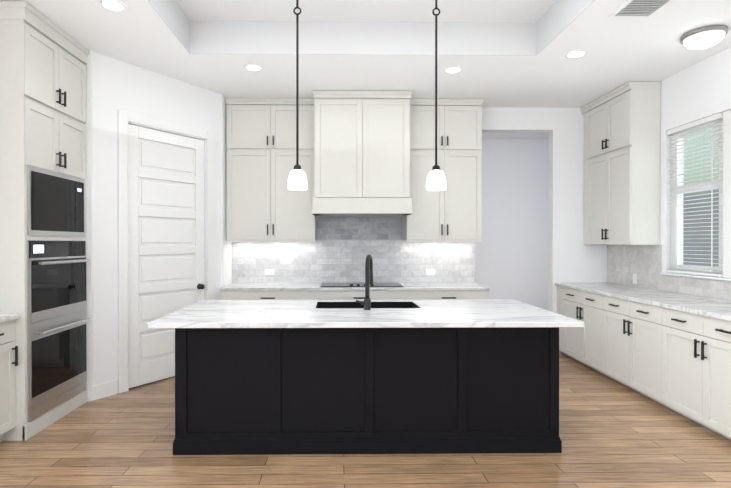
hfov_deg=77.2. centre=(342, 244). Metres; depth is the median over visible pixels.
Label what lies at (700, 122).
window blinds
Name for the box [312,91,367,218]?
upper cabinet
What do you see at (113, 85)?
wall
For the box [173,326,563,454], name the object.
kitchen island
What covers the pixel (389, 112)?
upper cabinet
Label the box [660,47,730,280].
wall
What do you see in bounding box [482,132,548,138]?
ceiling
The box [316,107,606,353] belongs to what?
wall
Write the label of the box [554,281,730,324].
countertop
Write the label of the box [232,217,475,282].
backsplash
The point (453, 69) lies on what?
recessed light
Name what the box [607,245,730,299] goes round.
backsplash
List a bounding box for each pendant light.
[288,0,306,190]
[426,0,445,190]
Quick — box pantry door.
[128,124,203,387]
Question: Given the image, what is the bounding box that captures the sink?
[316,302,415,305]
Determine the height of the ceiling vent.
0.012 m
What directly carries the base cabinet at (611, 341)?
on the floor
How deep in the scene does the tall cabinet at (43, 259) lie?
3.45 m
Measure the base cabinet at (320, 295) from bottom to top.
0.874 m
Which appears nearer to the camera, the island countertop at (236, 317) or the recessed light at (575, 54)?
the island countertop at (236, 317)
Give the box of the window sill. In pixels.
[660,272,730,280]
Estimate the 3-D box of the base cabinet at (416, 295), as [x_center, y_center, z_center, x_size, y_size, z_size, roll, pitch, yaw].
[1.188,0.955,5.465,0.934,0.874,0.620,0,0,-1]
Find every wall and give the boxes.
[84,50,231,400]
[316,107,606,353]
[476,139,548,309]
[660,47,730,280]
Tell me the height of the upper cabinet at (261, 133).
1.677 m
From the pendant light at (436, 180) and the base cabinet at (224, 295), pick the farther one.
the base cabinet at (224, 295)
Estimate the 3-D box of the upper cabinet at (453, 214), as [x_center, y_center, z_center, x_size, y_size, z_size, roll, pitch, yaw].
[1.212,-0.894,5.621,0.898,1.677,0.325,0,0,-1]
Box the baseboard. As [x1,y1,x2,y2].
[92,380,116,400]
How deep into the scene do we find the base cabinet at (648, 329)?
3.53 m
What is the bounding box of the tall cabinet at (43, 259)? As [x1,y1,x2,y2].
[0,1,90,440]
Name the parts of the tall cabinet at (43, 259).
tower handle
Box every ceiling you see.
[0,0,730,107]
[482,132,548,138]
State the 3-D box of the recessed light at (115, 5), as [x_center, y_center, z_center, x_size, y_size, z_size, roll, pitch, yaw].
[-1.658,-1.725,3.295,0.196,0.007,0.196,0,0,-1]
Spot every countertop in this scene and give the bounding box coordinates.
[0,313,19,324]
[148,306,583,329]
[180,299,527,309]
[220,283,489,290]
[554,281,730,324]
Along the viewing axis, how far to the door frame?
4.34 m
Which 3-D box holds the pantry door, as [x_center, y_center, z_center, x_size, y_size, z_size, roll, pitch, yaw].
[-1.820,0.111,4.758,0.038,2.544,0.898,0,0,35]
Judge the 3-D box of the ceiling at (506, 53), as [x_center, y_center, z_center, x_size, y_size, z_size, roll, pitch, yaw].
[0.271,-1.949,1.740,6.600,0.450,8.365,0,0,-1]
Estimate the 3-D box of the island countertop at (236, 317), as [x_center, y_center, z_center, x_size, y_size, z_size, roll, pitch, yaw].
[0.152,0.508,3.201,2.760,0.034,0.630,0,0,-1]
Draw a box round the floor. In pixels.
[0,354,730,487]
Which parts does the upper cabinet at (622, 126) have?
handle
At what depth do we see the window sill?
4.35 m
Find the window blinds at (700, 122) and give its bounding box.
[667,113,722,276]
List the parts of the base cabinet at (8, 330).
handle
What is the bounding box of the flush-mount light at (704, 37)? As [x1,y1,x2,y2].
[680,25,727,49]
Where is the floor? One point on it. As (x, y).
(613, 433)
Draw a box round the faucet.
[356,270,372,309]
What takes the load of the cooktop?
in the countertop at (233, 286)
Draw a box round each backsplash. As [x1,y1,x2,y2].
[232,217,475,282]
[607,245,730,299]
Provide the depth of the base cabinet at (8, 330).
3.19 m
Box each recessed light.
[97,0,127,11]
[243,64,263,71]
[443,66,462,73]
[564,49,587,58]
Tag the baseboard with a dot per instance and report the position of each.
(103, 390)
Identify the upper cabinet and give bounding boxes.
[225,99,315,242]
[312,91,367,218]
[368,91,411,218]
[400,99,482,242]
[582,81,660,244]
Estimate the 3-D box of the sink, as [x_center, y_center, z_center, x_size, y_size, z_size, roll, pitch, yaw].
[0.196,0.620,3.717,0.815,0.258,0.398,0,0,-1]
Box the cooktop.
[320,279,403,286]
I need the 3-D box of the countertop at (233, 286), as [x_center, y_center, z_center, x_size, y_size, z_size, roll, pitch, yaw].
[0.138,0.499,5.453,3.038,0.034,0.646,0,0,-1]
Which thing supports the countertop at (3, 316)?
on the base cabinet at (8, 330)
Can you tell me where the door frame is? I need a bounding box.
[118,109,213,392]
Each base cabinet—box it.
[0,321,15,441]
[220,291,315,299]
[316,291,411,299]
[412,291,488,299]
[557,289,645,395]
[646,305,730,439]
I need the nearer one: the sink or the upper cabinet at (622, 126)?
the sink
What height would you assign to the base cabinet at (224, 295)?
0.874 m
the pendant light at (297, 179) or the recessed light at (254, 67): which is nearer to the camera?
the pendant light at (297, 179)
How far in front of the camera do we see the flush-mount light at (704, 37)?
3.66 m
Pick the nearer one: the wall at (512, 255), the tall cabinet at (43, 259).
the tall cabinet at (43, 259)
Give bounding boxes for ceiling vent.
[609,0,673,17]
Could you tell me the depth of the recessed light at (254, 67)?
4.46 m

